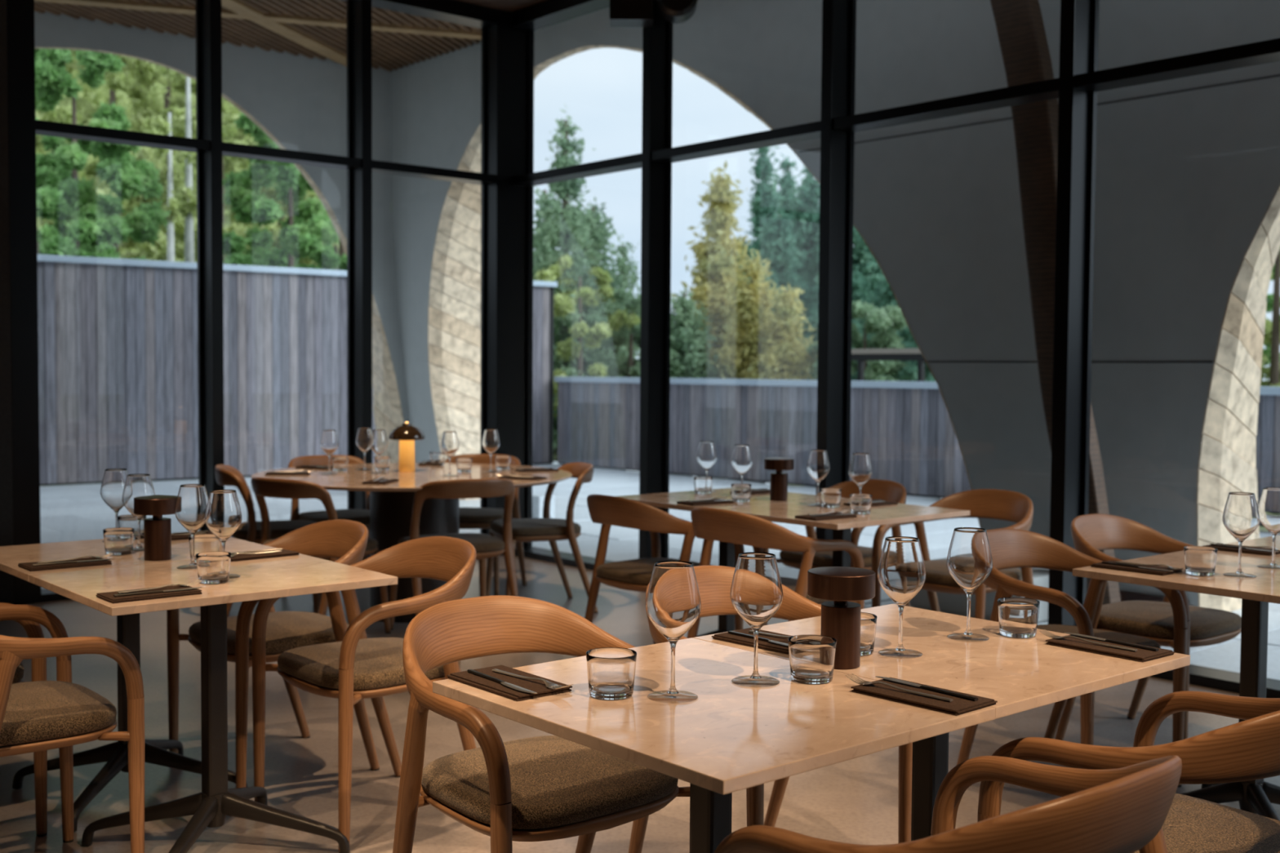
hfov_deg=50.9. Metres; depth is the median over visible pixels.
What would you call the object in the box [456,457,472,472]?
tumbler
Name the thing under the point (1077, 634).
knife
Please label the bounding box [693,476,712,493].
tumbler
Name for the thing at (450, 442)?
wine glass
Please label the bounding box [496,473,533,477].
fork
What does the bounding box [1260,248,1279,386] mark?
bush
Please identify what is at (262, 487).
chair
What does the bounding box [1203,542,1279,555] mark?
napkin
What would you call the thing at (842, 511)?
fork
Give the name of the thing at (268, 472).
knife
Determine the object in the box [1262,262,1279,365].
leafy tree
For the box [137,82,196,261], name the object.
birch tree
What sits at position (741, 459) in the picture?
wine glass
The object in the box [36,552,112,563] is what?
fork
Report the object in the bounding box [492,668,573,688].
fork
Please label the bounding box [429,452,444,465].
tumbler
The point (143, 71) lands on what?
leafy tree
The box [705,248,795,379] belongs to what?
spruce
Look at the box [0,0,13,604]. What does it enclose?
wall
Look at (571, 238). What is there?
spruce tree
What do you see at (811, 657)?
tumbler
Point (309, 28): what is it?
ceiling
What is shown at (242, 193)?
pine tree
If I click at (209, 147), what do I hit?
window
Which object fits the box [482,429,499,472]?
wine glass
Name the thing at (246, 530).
seat cushion
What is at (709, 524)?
armchair
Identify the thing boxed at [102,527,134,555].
tumbler
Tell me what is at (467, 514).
seat cushion
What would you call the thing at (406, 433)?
mushroom lamp
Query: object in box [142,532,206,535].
fork
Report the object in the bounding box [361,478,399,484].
napkin
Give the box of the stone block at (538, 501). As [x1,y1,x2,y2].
[532,493,555,518]
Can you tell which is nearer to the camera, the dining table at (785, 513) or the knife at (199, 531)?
the knife at (199, 531)
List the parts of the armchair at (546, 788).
leg, leg, rail, seat frame, leg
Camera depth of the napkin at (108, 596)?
3.23 m
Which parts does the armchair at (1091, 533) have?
leg, rail, leg, seat frame, leg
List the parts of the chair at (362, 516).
leg, rail, leg, seat frame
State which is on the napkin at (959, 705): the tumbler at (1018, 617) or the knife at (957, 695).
the knife at (957, 695)
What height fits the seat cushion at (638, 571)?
0.059 m
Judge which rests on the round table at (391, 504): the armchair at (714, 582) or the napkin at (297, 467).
the napkin at (297, 467)
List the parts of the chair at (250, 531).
rail, leg, seat frame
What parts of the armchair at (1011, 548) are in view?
leg, leg, rail, leg, leg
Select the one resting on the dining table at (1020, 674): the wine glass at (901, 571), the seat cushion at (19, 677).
the wine glass at (901, 571)
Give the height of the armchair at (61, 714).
0.782 m
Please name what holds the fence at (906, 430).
on the paving
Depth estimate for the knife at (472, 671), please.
2.34 m
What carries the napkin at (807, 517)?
on the dining table at (785, 513)
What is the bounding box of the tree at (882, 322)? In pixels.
[805,300,907,381]
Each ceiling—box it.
[34,0,481,71]
[457,0,546,12]
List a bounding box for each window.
[6,0,497,604]
[511,0,1279,697]
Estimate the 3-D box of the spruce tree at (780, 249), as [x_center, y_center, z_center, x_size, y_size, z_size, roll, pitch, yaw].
[2.480,-1.837,25.777,3.102,4.703,3.103,1,2,4]
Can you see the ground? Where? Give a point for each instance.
(555, 454)
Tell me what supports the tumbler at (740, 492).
on the dining table at (666, 500)
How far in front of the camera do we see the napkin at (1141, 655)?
2.67 m
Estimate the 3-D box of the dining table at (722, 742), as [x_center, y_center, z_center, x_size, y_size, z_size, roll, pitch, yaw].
[0.108,0.830,2.328,0.628,0.740,0.744,-2,3,-40]
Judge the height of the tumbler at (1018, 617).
0.074 m
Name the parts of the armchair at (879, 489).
leg, leg, seat frame, rail, leg, leg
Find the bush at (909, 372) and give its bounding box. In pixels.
[862,301,935,382]
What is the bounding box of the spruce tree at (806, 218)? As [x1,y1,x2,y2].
[785,164,819,342]
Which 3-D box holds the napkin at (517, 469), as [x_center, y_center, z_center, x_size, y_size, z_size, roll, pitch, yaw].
[-0.560,0.237,7.309,0.218,0.009,0.117,-1,3,-22]
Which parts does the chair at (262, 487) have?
leg, rail, leg, leg, seat frame, leg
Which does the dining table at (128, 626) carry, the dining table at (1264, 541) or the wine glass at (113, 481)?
the wine glass at (113, 481)
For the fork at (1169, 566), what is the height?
0.011 m
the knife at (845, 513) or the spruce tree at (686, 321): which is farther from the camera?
the spruce tree at (686, 321)
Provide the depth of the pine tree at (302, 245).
17.11 m
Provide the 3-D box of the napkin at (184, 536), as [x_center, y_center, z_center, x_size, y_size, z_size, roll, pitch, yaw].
[-1.485,0.356,4.366,0.218,0.009,0.117,-2,3,-40]
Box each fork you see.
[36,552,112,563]
[117,579,202,593]
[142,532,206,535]
[231,550,281,556]
[277,469,315,471]
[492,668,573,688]
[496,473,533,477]
[513,467,550,470]
[688,496,728,501]
[748,630,790,638]
[808,509,848,515]
[844,673,953,702]
[1040,629,1137,651]
[1115,561,1185,569]
[1222,543,1279,550]
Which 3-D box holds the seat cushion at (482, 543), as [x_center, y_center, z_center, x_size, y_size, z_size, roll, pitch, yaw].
[-0.915,0.565,6.564,0.479,0.059,0.456,-1,3,-28]
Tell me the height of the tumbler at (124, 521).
0.074 m
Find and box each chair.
[214,464,322,617]
[250,476,391,633]
[288,454,369,560]
[389,478,518,630]
[444,453,526,595]
[486,462,598,613]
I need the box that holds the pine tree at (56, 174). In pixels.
[35,48,170,260]
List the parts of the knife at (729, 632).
handle, blade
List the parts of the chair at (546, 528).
leg, leg, seat frame, leg, rail, leg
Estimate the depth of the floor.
4.37 m
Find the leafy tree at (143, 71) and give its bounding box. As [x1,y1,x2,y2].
[35,49,223,260]
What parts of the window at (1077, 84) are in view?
head rail, sill rail, sill rail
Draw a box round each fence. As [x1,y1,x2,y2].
[37,253,557,485]
[554,376,1279,526]
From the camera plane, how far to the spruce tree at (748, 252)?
28.69 m
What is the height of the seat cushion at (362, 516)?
0.059 m
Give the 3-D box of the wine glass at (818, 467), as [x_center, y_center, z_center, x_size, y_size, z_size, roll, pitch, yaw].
[0.735,0.212,5.545,0.094,0.229,0.094,2,3,34]
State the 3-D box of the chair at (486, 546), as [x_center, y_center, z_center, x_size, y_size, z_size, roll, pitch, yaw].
[-0.897,0.624,6.532,0.528,0.781,0.535,-1,3,-28]
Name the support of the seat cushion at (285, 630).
on the armchair at (345, 540)
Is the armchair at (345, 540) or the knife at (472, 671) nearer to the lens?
the knife at (472, 671)
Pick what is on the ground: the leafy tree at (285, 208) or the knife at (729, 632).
the leafy tree at (285, 208)
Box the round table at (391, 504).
[251,462,572,622]
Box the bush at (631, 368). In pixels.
[582,287,691,377]
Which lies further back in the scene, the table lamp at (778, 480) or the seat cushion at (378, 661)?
the table lamp at (778, 480)
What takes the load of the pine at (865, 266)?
on the ground
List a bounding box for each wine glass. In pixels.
[100,468,128,541]
[122,473,155,551]
[174,484,208,568]
[204,489,241,577]
[320,430,338,474]
[355,427,372,470]
[369,429,387,473]
[440,431,458,475]
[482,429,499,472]
[645,560,701,701]
[696,440,716,491]
[729,551,782,685]
[731,444,752,497]
[806,449,830,506]
[848,453,872,511]
[877,536,925,657]
[946,527,992,640]
[1222,492,1259,577]
[1257,487,1279,568]
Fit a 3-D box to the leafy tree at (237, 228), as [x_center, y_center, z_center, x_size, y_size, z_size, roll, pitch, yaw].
[-8.769,-4.602,27.817,3.966,9.889,3.614,0,2,0]
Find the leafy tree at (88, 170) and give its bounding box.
[35,62,159,255]
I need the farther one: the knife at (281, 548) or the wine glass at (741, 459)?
the wine glass at (741, 459)
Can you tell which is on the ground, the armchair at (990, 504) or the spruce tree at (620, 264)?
the spruce tree at (620, 264)
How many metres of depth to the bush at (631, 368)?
20.70 m
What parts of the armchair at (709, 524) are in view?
leg, rail, leg, leg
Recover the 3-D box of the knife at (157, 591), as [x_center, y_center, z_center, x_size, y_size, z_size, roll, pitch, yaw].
[-1.162,0.399,3.248,0.213,0.004,0.017,-1,3,-37]
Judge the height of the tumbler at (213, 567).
0.074 m
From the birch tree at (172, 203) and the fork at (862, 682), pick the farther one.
the birch tree at (172, 203)
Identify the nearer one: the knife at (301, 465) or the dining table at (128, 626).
the dining table at (128, 626)
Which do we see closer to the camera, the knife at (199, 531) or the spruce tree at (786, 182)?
the knife at (199, 531)
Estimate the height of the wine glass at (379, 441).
0.229 m
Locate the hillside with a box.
[43,74,247,262]
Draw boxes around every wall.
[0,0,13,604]
[34,10,409,462]
[391,0,1279,611]
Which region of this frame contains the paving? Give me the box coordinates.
[40,461,1279,679]
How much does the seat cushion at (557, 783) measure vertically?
0.059 m
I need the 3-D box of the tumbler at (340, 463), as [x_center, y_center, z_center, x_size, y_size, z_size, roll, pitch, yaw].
[-1.607,0.201,7.203,0.087,0.074,0.087,0,2,0]
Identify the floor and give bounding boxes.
[0,555,1279,852]
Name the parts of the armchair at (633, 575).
leg, seat frame, leg, rail, leg, leg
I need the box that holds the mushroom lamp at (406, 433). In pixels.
[388,422,425,471]
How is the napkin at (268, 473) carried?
on the round table at (391, 504)
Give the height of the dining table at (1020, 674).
0.740 m
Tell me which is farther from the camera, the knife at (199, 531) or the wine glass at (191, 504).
the knife at (199, 531)
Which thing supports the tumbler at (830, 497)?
on the dining table at (785, 513)
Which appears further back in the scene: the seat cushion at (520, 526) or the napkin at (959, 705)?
the seat cushion at (520, 526)
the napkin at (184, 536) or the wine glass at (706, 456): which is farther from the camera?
the wine glass at (706, 456)
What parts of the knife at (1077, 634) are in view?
blade, handle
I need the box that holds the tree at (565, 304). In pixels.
[533,253,640,417]
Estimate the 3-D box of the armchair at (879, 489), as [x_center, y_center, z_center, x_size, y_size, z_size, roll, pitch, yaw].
[0.946,0.649,6.260,0.535,0.782,0.583,-2,3,-40]
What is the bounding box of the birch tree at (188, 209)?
[152,65,238,262]
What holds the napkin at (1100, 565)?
on the dining table at (1256, 796)
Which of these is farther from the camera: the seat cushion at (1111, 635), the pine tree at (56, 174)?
the pine tree at (56, 174)
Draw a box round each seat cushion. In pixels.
[0,680,116,746]
[12,662,24,683]
[188,611,348,655]
[231,520,316,538]
[262,537,377,551]
[277,637,461,690]
[297,508,369,524]
[397,533,504,553]
[421,735,678,830]
[459,506,512,523]
[489,518,581,536]
[595,557,713,585]
[779,546,882,567]
[780,576,831,604]
[924,560,1022,587]
[1037,624,1160,648]
[1097,600,1241,639]
[1133,793,1279,852]
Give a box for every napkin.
[17,556,111,571]
[95,585,202,603]
[171,531,213,540]
[230,549,299,561]
[265,471,310,475]
[294,466,333,469]
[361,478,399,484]
[417,461,431,465]
[446,665,572,701]
[497,475,546,479]
[515,468,559,471]
[676,498,733,506]
[711,627,791,654]
[729,488,769,494]
[795,512,857,520]
[843,500,897,506]
[850,677,997,715]
[1045,634,1174,662]
[1090,560,1182,575]
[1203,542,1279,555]
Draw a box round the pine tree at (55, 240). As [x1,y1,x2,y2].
[36,188,121,258]
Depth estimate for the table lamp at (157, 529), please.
3.83 m
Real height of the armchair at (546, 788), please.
0.782 m
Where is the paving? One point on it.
(68, 513)
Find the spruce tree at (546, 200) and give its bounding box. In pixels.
[533,185,560,451]
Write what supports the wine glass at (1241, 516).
on the dining table at (1256, 796)
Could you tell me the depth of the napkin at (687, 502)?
5.56 m
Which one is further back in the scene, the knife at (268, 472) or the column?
the column
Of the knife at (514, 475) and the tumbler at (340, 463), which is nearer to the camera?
the knife at (514, 475)
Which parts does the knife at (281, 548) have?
handle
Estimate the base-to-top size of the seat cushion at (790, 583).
0.059 m
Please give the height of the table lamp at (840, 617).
0.186 m
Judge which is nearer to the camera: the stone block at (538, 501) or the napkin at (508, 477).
the napkin at (508, 477)
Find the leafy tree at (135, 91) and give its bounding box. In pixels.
[62,53,255,261]
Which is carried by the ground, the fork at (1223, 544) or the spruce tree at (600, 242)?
the spruce tree at (600, 242)
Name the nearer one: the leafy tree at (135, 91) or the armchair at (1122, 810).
the armchair at (1122, 810)
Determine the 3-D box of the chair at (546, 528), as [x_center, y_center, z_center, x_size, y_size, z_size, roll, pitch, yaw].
[-0.530,0.594,7.298,0.535,0.781,0.528,0,3,-19]
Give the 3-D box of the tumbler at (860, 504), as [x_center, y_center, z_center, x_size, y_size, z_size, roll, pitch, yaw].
[0.860,0.303,5.238,0.087,0.074,0.087,0,2,0]
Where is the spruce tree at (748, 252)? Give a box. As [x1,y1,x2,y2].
[735,232,763,284]
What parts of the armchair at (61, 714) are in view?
leg, seat frame, leg, rail, leg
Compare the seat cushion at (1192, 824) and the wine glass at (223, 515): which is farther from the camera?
the wine glass at (223, 515)
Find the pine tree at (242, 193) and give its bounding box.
[222,112,339,269]
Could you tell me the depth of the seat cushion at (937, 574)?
5.59 m
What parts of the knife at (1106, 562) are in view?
handle, blade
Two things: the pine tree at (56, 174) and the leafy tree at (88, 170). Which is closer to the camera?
the pine tree at (56, 174)
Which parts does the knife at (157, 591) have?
handle, blade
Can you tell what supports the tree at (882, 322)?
on the ground
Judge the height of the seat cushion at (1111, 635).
0.059 m
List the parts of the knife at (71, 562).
handle, blade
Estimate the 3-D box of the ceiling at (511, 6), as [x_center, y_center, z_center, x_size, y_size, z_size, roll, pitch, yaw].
[-0.716,-2.603,2.279,9.250,0.125,11.250,-2,3,-40]
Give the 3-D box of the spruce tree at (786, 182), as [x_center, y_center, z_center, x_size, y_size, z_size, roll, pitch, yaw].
[3.353,-2.978,30.895,2.284,6.559,2.548,-1,3,-37]
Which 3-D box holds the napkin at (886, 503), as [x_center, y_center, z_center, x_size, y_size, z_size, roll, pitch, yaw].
[0.961,0.321,5.599,0.218,0.009,0.117,-2,3,-40]
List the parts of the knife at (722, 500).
handle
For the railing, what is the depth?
15.86 m
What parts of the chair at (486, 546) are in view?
leg, leg, rail, leg, seat frame, leg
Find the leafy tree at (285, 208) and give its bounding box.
[222,97,338,262]
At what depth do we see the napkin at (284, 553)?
3.92 m
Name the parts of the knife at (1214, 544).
handle, blade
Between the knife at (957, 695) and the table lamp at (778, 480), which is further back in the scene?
the table lamp at (778, 480)
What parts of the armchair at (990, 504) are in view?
leg, leg, rail, seat frame, leg, leg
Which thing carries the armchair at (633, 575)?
on the floor
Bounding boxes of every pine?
[800,226,884,380]
[851,269,933,380]
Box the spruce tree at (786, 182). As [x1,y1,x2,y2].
[773,153,799,244]
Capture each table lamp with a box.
[133,494,177,560]
[764,457,794,501]
[807,566,875,669]
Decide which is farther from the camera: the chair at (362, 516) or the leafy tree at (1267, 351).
the leafy tree at (1267, 351)
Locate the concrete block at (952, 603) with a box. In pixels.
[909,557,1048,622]
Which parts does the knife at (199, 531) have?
handle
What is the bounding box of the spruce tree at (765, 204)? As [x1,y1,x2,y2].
[744,145,786,275]
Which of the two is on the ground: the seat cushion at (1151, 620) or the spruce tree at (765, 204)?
the spruce tree at (765, 204)
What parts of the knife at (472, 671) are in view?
handle, blade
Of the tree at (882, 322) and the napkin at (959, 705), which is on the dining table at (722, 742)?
the napkin at (959, 705)
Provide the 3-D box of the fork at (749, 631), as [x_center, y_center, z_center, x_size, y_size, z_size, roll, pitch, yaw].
[0.305,0.428,2.737,0.208,0.011,0.025,3,3,43]
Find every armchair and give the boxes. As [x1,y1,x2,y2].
[0,602,47,836]
[0,604,144,852]
[166,519,379,788]
[252,536,476,852]
[392,595,689,852]
[584,493,744,644]
[628,565,912,852]
[687,506,864,638]
[714,755,1182,852]
[763,479,910,625]
[871,488,1033,619]
[956,528,1187,787]
[977,690,1279,852]
[1054,513,1241,740]
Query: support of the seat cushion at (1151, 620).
on the armchair at (1091, 533)
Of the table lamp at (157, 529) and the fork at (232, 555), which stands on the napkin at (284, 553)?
the fork at (232, 555)
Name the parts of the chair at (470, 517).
seat frame, rail, leg, leg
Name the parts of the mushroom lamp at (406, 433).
stem, lamp shade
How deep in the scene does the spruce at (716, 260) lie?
21.66 m
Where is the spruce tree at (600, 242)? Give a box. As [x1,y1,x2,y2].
[553,196,639,453]
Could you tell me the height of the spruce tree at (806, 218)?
5.833 m
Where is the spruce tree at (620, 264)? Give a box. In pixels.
[607,233,640,377]
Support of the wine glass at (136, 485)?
on the dining table at (128, 626)
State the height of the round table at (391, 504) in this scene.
0.742 m
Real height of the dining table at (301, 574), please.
0.740 m
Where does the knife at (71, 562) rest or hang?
on the napkin at (28, 566)
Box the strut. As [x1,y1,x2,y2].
[990,0,1120,604]
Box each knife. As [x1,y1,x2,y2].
[31,558,112,565]
[112,586,202,596]
[142,530,208,536]
[231,547,282,553]
[268,471,311,472]
[301,465,331,467]
[466,669,537,693]
[514,475,541,477]
[690,499,730,502]
[728,631,788,645]
[810,513,853,517]
[875,675,977,701]
[1064,632,1159,651]
[1101,561,1173,571]
[1210,543,1277,551]
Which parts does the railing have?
post, handrail, rail, post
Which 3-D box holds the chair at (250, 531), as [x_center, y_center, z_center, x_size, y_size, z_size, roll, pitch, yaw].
[-1.955,0.593,7.076,0.535,0.781,0.528,0,3,-17]
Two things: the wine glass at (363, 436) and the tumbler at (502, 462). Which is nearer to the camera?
the wine glass at (363, 436)
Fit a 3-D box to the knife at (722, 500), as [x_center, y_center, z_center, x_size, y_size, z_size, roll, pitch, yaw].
[0.300,0.309,5.589,0.213,0.004,0.017,-1,3,-34]
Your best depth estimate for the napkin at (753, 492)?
6.06 m
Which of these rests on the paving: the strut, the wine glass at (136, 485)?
the strut
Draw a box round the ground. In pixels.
[40,445,1268,531]
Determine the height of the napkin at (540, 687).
0.009 m
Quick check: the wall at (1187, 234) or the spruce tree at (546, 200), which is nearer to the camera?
the wall at (1187, 234)
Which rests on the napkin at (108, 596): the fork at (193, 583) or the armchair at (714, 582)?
the fork at (193, 583)
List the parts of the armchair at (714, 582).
leg, rail, leg, leg, leg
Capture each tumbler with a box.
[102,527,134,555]
[117,514,146,539]
[188,533,220,563]
[195,551,231,584]
[331,456,348,471]
[373,456,390,471]
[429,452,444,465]
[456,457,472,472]
[494,455,511,469]
[586,647,636,700]
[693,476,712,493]
[730,483,751,502]
[787,635,836,684]
[820,488,841,507]
[849,493,871,514]
[860,612,877,656]
[997,597,1039,638]
[1183,546,1217,576]
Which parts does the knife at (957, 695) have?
blade, handle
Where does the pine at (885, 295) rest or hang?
on the ground
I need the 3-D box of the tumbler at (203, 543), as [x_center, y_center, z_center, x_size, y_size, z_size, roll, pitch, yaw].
[-1.240,0.348,3.828,0.087,0.074,0.087,0,2,0]
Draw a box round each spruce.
[638,160,754,377]
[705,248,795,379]
[742,283,817,380]
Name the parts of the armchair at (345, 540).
leg, seat frame, leg, rail, leg, leg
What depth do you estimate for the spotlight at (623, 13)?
7.95 m
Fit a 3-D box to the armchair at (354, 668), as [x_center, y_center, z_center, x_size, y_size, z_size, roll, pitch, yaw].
[-0.766,0.736,3.939,0.535,0.782,0.583,-2,3,-40]
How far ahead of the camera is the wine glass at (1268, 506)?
3.84 m
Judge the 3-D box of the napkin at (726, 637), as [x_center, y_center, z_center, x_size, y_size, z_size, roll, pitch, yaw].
[0.266,0.438,2.747,0.117,0.009,0.218,-2,3,-43]
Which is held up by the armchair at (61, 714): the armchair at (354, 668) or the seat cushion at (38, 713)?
the seat cushion at (38, 713)
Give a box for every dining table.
[0,537,276,832]
[28,553,397,852]
[432,637,995,852]
[617,488,841,636]
[693,604,1190,841]
[720,497,969,567]
[1072,551,1279,821]
[1217,534,1279,560]
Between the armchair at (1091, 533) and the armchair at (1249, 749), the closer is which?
the armchair at (1249, 749)
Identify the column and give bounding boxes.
[484,8,533,555]
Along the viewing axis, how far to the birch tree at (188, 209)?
19.81 m
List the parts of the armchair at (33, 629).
seat frame, rail, leg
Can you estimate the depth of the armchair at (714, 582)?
3.52 m
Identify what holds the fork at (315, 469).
on the napkin at (268, 473)
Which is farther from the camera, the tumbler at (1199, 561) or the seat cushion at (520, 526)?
the seat cushion at (520, 526)
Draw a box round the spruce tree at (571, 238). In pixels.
[533,105,627,448]
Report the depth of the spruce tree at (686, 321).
20.77 m
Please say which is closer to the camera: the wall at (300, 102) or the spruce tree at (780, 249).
the wall at (300, 102)
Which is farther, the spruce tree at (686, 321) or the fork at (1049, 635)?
the spruce tree at (686, 321)
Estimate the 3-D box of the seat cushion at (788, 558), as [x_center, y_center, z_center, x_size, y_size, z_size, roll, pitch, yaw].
[0.926,0.592,6.241,0.456,0.059,0.479,-2,3,-40]
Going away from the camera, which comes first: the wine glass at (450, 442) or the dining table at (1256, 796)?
the dining table at (1256, 796)
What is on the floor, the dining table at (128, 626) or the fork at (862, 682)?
the dining table at (128, 626)
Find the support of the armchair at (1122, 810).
on the floor
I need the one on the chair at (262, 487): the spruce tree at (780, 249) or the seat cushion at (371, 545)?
the seat cushion at (371, 545)
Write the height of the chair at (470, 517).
0.781 m
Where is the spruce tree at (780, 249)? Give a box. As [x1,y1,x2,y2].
[746,208,818,380]
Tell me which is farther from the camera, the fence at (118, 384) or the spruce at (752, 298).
the spruce at (752, 298)
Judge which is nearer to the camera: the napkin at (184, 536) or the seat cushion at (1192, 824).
the seat cushion at (1192, 824)
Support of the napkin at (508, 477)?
on the round table at (391, 504)
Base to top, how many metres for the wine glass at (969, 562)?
0.229 m
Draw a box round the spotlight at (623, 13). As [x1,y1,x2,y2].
[608,0,697,27]
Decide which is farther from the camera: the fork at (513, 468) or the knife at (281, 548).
the fork at (513, 468)
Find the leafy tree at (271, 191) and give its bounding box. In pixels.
[260,182,346,266]
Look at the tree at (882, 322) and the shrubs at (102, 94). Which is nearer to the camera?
the tree at (882, 322)
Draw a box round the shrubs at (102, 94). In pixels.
[35,62,338,262]
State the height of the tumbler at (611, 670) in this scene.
0.074 m
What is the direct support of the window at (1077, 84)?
on the floor
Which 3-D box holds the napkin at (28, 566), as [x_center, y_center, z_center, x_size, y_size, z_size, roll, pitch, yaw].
[-1.598,0.382,3.738,0.218,0.009,0.117,-2,3,-40]
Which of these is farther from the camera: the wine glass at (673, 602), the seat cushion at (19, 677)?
the seat cushion at (19, 677)
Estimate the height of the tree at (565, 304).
3.343 m
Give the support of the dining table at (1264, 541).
on the floor
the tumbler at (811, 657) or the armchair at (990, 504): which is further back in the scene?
the armchair at (990, 504)
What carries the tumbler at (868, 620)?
on the dining table at (1020, 674)
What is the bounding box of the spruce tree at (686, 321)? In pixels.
[670,286,728,378]
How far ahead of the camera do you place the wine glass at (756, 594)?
2.36 m
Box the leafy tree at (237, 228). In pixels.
[120,77,285,264]
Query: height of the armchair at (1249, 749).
0.782 m
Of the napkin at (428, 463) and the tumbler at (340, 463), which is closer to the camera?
the tumbler at (340, 463)
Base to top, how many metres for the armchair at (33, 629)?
0.782 m
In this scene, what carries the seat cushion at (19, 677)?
on the armchair at (33, 629)
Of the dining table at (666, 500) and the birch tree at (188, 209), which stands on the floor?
the dining table at (666, 500)
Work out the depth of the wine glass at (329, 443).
6.95 m
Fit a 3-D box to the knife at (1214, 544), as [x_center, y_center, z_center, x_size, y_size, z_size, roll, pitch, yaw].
[1.888,0.380,4.203,0.017,0.004,0.213,-2,3,-39]
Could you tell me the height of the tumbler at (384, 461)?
0.074 m
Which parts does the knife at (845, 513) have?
handle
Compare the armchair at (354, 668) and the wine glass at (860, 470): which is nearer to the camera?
the armchair at (354, 668)
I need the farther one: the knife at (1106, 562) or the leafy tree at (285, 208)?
the leafy tree at (285, 208)
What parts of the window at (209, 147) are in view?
sill rail, head rail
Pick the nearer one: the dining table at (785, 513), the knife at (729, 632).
the knife at (729, 632)
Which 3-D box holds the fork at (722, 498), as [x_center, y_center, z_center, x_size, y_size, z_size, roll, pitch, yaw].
[0.287,0.303,5.641,0.208,0.011,0.025,-2,3,-39]
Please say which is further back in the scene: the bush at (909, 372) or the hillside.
the hillside
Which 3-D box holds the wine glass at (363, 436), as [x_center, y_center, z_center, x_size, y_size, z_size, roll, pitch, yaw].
[-1.486,0.122,7.257,0.094,0.229,0.094,0,2,-4]
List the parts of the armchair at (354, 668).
leg, leg, rail, seat frame, leg, leg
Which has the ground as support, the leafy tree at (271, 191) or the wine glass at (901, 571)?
the leafy tree at (271, 191)
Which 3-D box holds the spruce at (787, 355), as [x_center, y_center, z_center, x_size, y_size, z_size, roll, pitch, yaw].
[2.183,-0.729,20.529,2.104,2.934,1.774,1,3,15]
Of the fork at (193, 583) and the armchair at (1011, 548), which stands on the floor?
the armchair at (1011, 548)
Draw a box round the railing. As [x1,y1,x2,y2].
[851,348,924,382]
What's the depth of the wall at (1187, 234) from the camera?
8.15 m
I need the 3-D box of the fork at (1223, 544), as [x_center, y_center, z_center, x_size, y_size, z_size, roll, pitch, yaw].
[1.938,0.376,4.221,0.208,0.011,0.025,3,3,44]
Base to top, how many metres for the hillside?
17.481 m
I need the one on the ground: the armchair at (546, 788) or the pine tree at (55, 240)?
the pine tree at (55, 240)
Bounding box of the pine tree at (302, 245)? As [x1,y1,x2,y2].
[284,213,346,271]

